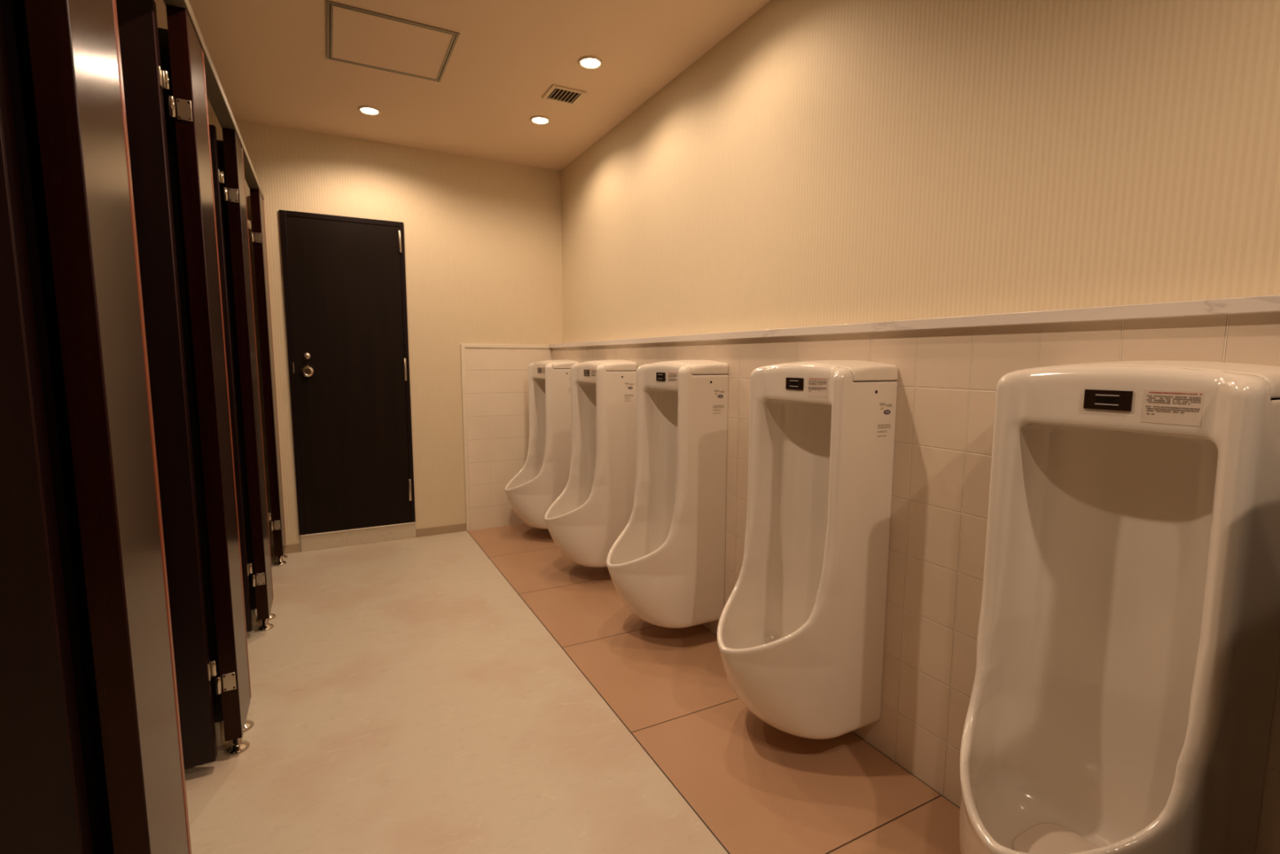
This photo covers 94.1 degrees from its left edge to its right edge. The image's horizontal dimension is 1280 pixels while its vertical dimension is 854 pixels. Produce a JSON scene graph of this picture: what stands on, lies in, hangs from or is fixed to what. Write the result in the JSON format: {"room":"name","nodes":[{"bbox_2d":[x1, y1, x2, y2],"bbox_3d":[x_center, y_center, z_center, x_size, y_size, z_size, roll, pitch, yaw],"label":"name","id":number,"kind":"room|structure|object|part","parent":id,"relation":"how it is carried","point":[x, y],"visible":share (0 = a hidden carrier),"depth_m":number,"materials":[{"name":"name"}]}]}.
{"room":"public restroom","nodes":[
{"label":"public restroom","id":0,"kind":"room"},
{"bbox_2d":[208,115,562,551],"bbox_3d":[-1.874,-0.410,3.448,3.184,2.462,0.109,-3,7,-27],"label":"wall","id":1,"kind":"structure","parent":0,"point":[482,237],"depth_m":3.73,"materials":[{"name":"paint"}]},
{"bbox_2d":[270,542,300,555],"bbox_3d":[-2.052,0.705,3.425,0.168,0.052,0.008,-3,7,-27],"label":"baseboard","id":2,"kind":"structure","parent":1,"relation":"attached to","point":[292,548],"depth_m":3.44,"materials":[{"name":"beige plastic"}]},
{"bbox_2d":[279,209,415,535],"bbox_3d":[-1.676,-0.291,3.471,0.635,1.822,0.076,-3,7,-27],"label":"door","id":3,"kind":"structure","parent":1,"relation":"in","point":[344,277],"depth_m":3.49,"materials":[{"name":"black wood"}]},
{"bbox_3d":[-1.869,-0.312,3.349,0.068,0.068,0.044,-3,7,-27],"label":"knob","id":4,"kind":"part","parent":3,"relation":"part of","materials":[{"name":"silver metal"}]},
{"bbox_2d":[300,521,416,551],"bbox_3d":[-1.691,0.664,3.607,0.630,0.094,0.012,-3,7,-27],"label":"trim","id":5,"kind":"structure","parent":1,"relation":"attached to","point":[335,540],"depth_m":3.59,"materials":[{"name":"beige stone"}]},
{"bbox_2d":[416,523,466,537],"bbox_3d":[-1.274,0.661,3.828,0.310,0.052,0.008,-3,7,-27],"label":"baseboard","id":6,"kind":"structure","parent":1,"relation":"attached to","point":[425,531],"depth_m":3.82,"materials":[{"name":"beige plastic"}]},
{"bbox_2d":[460,343,549,530],"bbox_3d":[-0.876,0.063,3.965,0.580,1.213,0.014,-3,7,-27],"label":"trim","id":7,"kind":"structure","parent":1,"relation":"attached to","point":[463,346],"depth_m":3.84,"materials":[{"name":"beige"}]},
{"bbox_2d":[184,530,728,853],"bbox_3d":[-0.819,1.075,0.828,2.302,0.100,5.800,-3,7,-27],"label":"floor","id":8,"kind":"structure","parent":0,"point":[406,698],"depth_m":1.77,"materials":[{"name":"beige plastic"}]},
{"bbox_2d":[0,0,114,853],"bbox_3d":[-1.348,0.071,0.594,1.242,1.945,0.044,-3,7,-27],"label":"wall","id":9,"kind":"structure","parent":8,"relation":"on","point":[13,11],"depth_m":0.84,"materials":[{"name":"laminate"}]},
{"bbox_2d":[24,0,191,853],"bbox_3d":[-0.780,0.029,0.890,0.062,1.966,0.243,-3,7,-27],"label":"pilaster","id":10,"kind":"object","parent":8,"relation":"on","point":[75,53],"visible":1,"depth_m":0.83,"materials":[{"name":"laminate"}]},
{"bbox_2d":[163,0,264,199],"bbox_3d":[-0.781,-0.964,0.785,0.047,0.030,5.498,-3,7,-27],"label":"header rail","id":11,"kind":"object","parent":10,"relation":"on","point":[215,95],"visible":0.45,"depth_m":1.97,"materials":[{"name":"grey metal"}]},
{"bbox_2d":[0,3,93,853],"bbox_3d":[-1.009,0.047,0.615,0.614,1.919,0.044,-3,7,-26],"label":"door","id":12,"kind":"structure","parent":11,"relation":"attached to","point":[44,805],"depth_m":0.75,"materials":[{"name":"laminate"}]},
{"bbox_2d":[115,0,217,768],"bbox_3d":[-1.410,-0.040,1.380,0.614,1.919,0.044,-3,7,-26],"label":"door","id":13,"kind":"structure","parent":11,"relation":"attached to","point":[144,82],"depth_m":1.48,"materials":[{"name":"brown metal"}]},
{"bbox_3d":[-1.149,-0.836,1.427,0.007,0.044,0.028,-3,7,-26],"label":"hinge plate","id":14,"kind":"part","parent":13,"relation":"part of","materials":[{"name":"silver metal"}]},
{"bbox_3d":[-1.153,0.652,1.594,0.007,0.044,0.028,-3,7,-26],"label":"hinge plate","id":15,"kind":"part","parent":13,"relation":"part of","materials":[{"name":"silver metal"}]},
{"bbox_2d":[208,124,252,631],"bbox_3d":[-1.813,-0.127,2.148,0.614,1.919,0.044,-3,7,-26],"label":"door","id":16,"kind":"structure","parent":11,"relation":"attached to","point":[218,176],"depth_m":2.26,"materials":[{"name":"brown metal"}]},
{"bbox_3d":[-1.552,-0.923,2.196,0.007,0.044,0.028,-3,7,-26],"label":"hinge plate","id":17,"kind":"part","parent":16,"relation":"part of","materials":[{"name":"silver metal"}]},
{"bbox_3d":[-1.556,0.564,2.362,0.007,0.044,0.028,-3,7,-26],"label":"hinge plate","id":18,"kind":"part","parent":16,"relation":"part of","materials":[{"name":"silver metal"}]},
{"bbox_2d":[157,27,228,747],"bbox_3d":[-1.749,-0.015,1.358,1.242,1.945,0.044,-3,7,-27],"label":"wall","id":19,"kind":"structure","parent":8,"relation":"on","point":[163,39],"depth_m":1.61,"materials":[{"name":"laminate"}]},
{"bbox_2d":[165,4,254,755],"bbox_3d":[-1.181,-0.058,1.655,0.062,1.966,0.243,-3,7,-27],"label":"pilaster","id":20,"kind":"object","parent":8,"relation":"on","point":[188,105],"visible":1,"depth_m":1.59,"materials":[{"name":"brown"}]},
{"bbox_3d":[-1.129,-0.785,1.477,0.029,0.049,0.004,-3,7,-27],"label":"hinge plate","id":21,"kind":"part","parent":20,"relation":"part of","materials":[{"name":"silver metal"}]},
{"bbox_3d":[-1.133,0.702,1.644,0.029,0.049,0.004,-3,7,-27],"label":"hinge plate","id":22,"kind":"part","parent":20,"relation":"part of","materials":[{"name":"silver metal"}]},
{"bbox_2d":[217,139,258,626],"bbox_3d":[-2.152,-0.103,2.127,1.242,1.945,0.044,-3,7,-27],"label":"wall","id":23,"kind":"structure","parent":8,"relation":"on","point":[220,143],"depth_m":2.38,"materials":[{"name":"laminate"}]},
{"bbox_2d":[222,127,275,631],"bbox_3d":[-1.584,-0.145,2.423,0.062,1.966,0.243,-3,7,-27],"label":"pilaster","id":24,"kind":"object","parent":8,"relation":"on","point":[234,192],"visible":1,"depth_m":2.35,"materials":[{"name":"brown"}]},
{"bbox_3d":[-1.532,-0.873,2.245,0.029,0.049,0.004,-3,7,-27],"label":"hinge plate","id":25,"kind":"part","parent":24,"relation":"part of","materials":[{"name":"silver metal"}]},
{"bbox_3d":[-1.536,0.615,2.412,0.029,0.049,0.004,-3,7,-27],"label":"hinge plate","id":26,"kind":"part","parent":24,"relation":"part of","materials":[{"name":"silver metal"}]},
{"bbox_2d":[249,188,288,565],"bbox_3d":[-1.994,-0.234,3.205,0.062,1.966,0.243,-3,7,-27],"label":"pilaster","id":27,"kind":"object","parent":8,"relation":"on","point":[258,237],"visible":1,"depth_m":3.13,"materials":[{"name":"brown"}]},
{"bbox_3d":[-1.942,-0.961,3.027,0.029,0.049,0.004,-3,7,-27],"label":"hinge plate","id":28,"kind":"part","parent":27,"relation":"part of","materials":[{"name":"silver metal"}]},
{"bbox_2d":[247,219,271,520],"bbox_3d":[-2.216,-0.215,2.919,0.614,1.919,0.044,-3,7,-29],"label":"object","id":29,"kind":"structure","parent":27,"relation":"attached to","point":[248,221],"depth_m":2.99,"materials":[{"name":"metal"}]},
{"bbox_3d":[-1.946,0.526,3.194,0.029,0.049,0.004,-3,7,-27],"label":"hinge plate","id":30,"kind":"part","parent":27,"relation":"part of","materials":[{"name":"silver metal"}]},
{"bbox_2d":[154,0,770,170],"bbox_3d":[-0.510,-1.388,0.710,3.184,0.100,6.000,-3,7,-27],"label":"ceiling","id":31,"kind":"structure","parent":0,"point":[272,66],"depth_m":2.58,"materials":[{"name":"beige paint"}]},
{"bbox_2d":[357,106,381,115],"bbox_3d":[-1.365,-1.594,3.006,0.106,0.006,0.106,-3,7,-27],"label":"recessed light","id":32,"kind":"object","parent":31,"relation":"in","point":[368,110],"visible":1,"depth_m":3.00,"materials":[{"name":"beige"}]},
{"bbox_2d":[326,0,459,82],"bbox_3d":[-1.000,-1.524,2.388,0.455,0.005,0.454,-3,7,-27],"label":"ceiling hatch","id":33,"kind":"object","parent":31,"relation":"attached to","point":[356,36],"visible":1,"depth_m":2.36,"materials":[{"name":"beige paint"}]},
{"bbox_2d":[529,115,550,124],"bbox_3d":[-0.522,-1.605,3.121,0.106,0.006,0.106,-3,7,-27],"label":"recessed light","id":34,"kind":"object","parent":31,"relation":"in","point":[540,120],"visible":1,"depth_m":3.11,"materials":[{"name":"beige"}]},
{"bbox_2d":[542,84,586,106],"bbox_3d":[-0.360,-1.571,2.825,0.168,0.007,0.160,-3,7,-27],"label":"ceiling vent","id":35,"kind":"object","parent":31,"relation":"in","point":[558,94],"visible":1,"depth_m":2.82,"materials":[{"name":"beige metal"}]},
{"bbox_2d":[577,56,603,69],"bbox_3d":[-0.209,-1.536,2.516,0.106,0.006,0.106,-3,7,-27],"label":"recessed light","id":36,"kind":"object","parent":31,"relation":"in","point":[585,62],"visible":1,"depth_m":2.51,"materials":[{"name":"beige"}]},
{"bbox_2d":[466,523,960,853],"bbox_3d":[0.504,1.002,1.513,0.682,0.100,5.800,-3,7,-27],"label":"floor tiles","id":37,"kind":"structure","parent":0,"point":[758,787],"depth_m":1.74,"materials":[{"name":"orange tile"}]},
{"bbox_2d":[551,311,1279,853],"bbox_3d":[0.772,0.345,1.579,0.083,1.192,5.800,-3,7,-27],"label":"wall","id":38,"kind":"structure","parent":0,"point":[948,379],"depth_m":1.51,"materials":[{"name":"beige tile"}]},
{"bbox_2d":[504,360,578,528],"bbox_3d":[-0.643,0.098,3.732,0.422,1.033,0.381,-3,7,-27],"label":"urinal","id":39,"kind":"object","parent":38,"relation":"attached to","point":[544,476],"visible":0.88,"depth_m":3.62,"materials":[{"name":"beige ceramic"}]},
{"bbox_2d":[544,360,636,567],"bbox_3d":[-0.290,0.174,3.060,0.422,1.033,0.381,-3,7,-27],"label":"urinal","id":40,"kind":"object","parent":38,"relation":"attached to","point":[594,507],"visible":0.98,"depth_m":2.95,"materials":[{"name":"beige ceramic"}]},
{"bbox_3d":[-0.270,-0.274,3.021,0.005,0.033,0.069,-3,7,-27],"label":"sensor plate","id":41,"kind":"part","parent":40,"relation":"part of","materials":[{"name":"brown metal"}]},
{"bbox_2d":[606,360,728,627],"bbox_3d":[0.062,0.250,2.388,0.422,1.033,0.381,-3,7,-27],"label":"urinal","id":42,"kind":"object","parent":38,"relation":"attached to","point":[666,566],"visible":1,"depth_m":2.29,"materials":[{"name":"beige ceramic"}]},
{"bbox_3d":[0.083,-0.198,2.348,0.005,0.033,0.069,-3,7,-27],"label":"sensor plate","id":43,"kind":"part","parent":42,"relation":"part of","materials":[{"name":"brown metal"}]},
{"bbox_2d":[712,404,722,413],"bbox_3d":[0.298,-0.068,2.260,0.050,0.033,0.001,-3,7,-27],"label":"print","id":44,"kind":"object","parent":42,"relation":"attached to","point":[717,409],"depth_m":2.26,"materials":[{"name":"beige"}]},
{"bbox_2d":[716,360,897,738],"bbox_3d":[0.414,0.327,1.715,0.422,1.033,0.381,-3,7,-27],"label":"urinal","id":45,"kind":"object","parent":38,"relation":"attached to","point":[801,630],"visible":1,"depth_m":1.63,"materials":[{"name":"beige ceramic"}]},
{"bbox_3d":[0.435,-0.122,1.676,0.005,0.033,0.069,-3,7,-27],"label":"sensor plate","id":46,"kind":"part","parent":45,"relation":"part of","materials":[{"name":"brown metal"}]},
{"bbox_2d":[808,380,826,391],"bbox_3d":[0.476,-0.109,1.600,0.001,0.031,0.067,-3,7,-27],"label":"print","id":47,"kind":"object","parent":45,"relation":"attached to","point":[813,385],"depth_m":1.60,"materials":[{"name":"brown"}]},
{"bbox_2d":[877,423,890,436],"bbox_3d":[0.650,0.009,1.588,0.050,0.033,0.001,-3,7,-27],"label":"print","id":48,"kind":"object","parent":45,"relation":"attached to","point":[883,429],"depth_m":1.59,"materials":[{"name":"beige"}]},
{"bbox_2d":[548,294,1279,348],"bbox_3d":[0.765,-0.259,1.506,0.102,0.026,5.800,-3,7,-27],"label":"trim","id":49,"kind":"structure","parent":38,"relation":"on","point":[1264,304],"depth_m":1.29,"materials":[{"name":"white stone"}]},
{"bbox_2d":[959,360,1279,853],"bbox_3d":[0.767,0.403,1.043,0.422,1.033,0.381,-3,7,-27],"label":"urinal","id":50,"kind":"object","parent":38,"relation":"attached to","point":[1122,700],"visible":1,"depth_m":1.07,"materials":[{"name":"beige ceramic"}]},
{"bbox_3d":[0.788,-0.045,1.004,0.005,0.033,0.069,-3,7,-27],"label":"sensor plate","id":51,"kind":"part","parent":50,"relation":"part of","materials":[{"name":"black plastic"}]},
{"bbox_2d":[1146,395,1200,414],"bbox_3d":[0.828,-0.033,0.927,0.001,0.031,0.067,-3,7,-27],"label":"print","id":52,"kind":"object","parent":50,"relation":"attached to","point":[1155,404],"depth_m":0.93,"materials":[{"name":"brown"}]},
{"bbox_2d":[1151,391,1201,395],"bbox_3d":[0.829,-0.052,0.924,0.001,0.002,0.065,-3,7,-27],"label":"print","id":53,"kind":"object","parent":50,"relation":"on","point":[1152,393],"depth_m":0.92,"materials":[{"name":"brown"}]},
{"bbox_2d":[560,0,1279,343],"bbox_3d":[0.877,-0.186,1.517,0.100,2.462,5.900,-3,7,-27],"label":"wall","id":54,"kind":"structure","parent":0,"point":[824,162],"depth_m":1.56,"materials":[{"name":"paint"}]}
]}

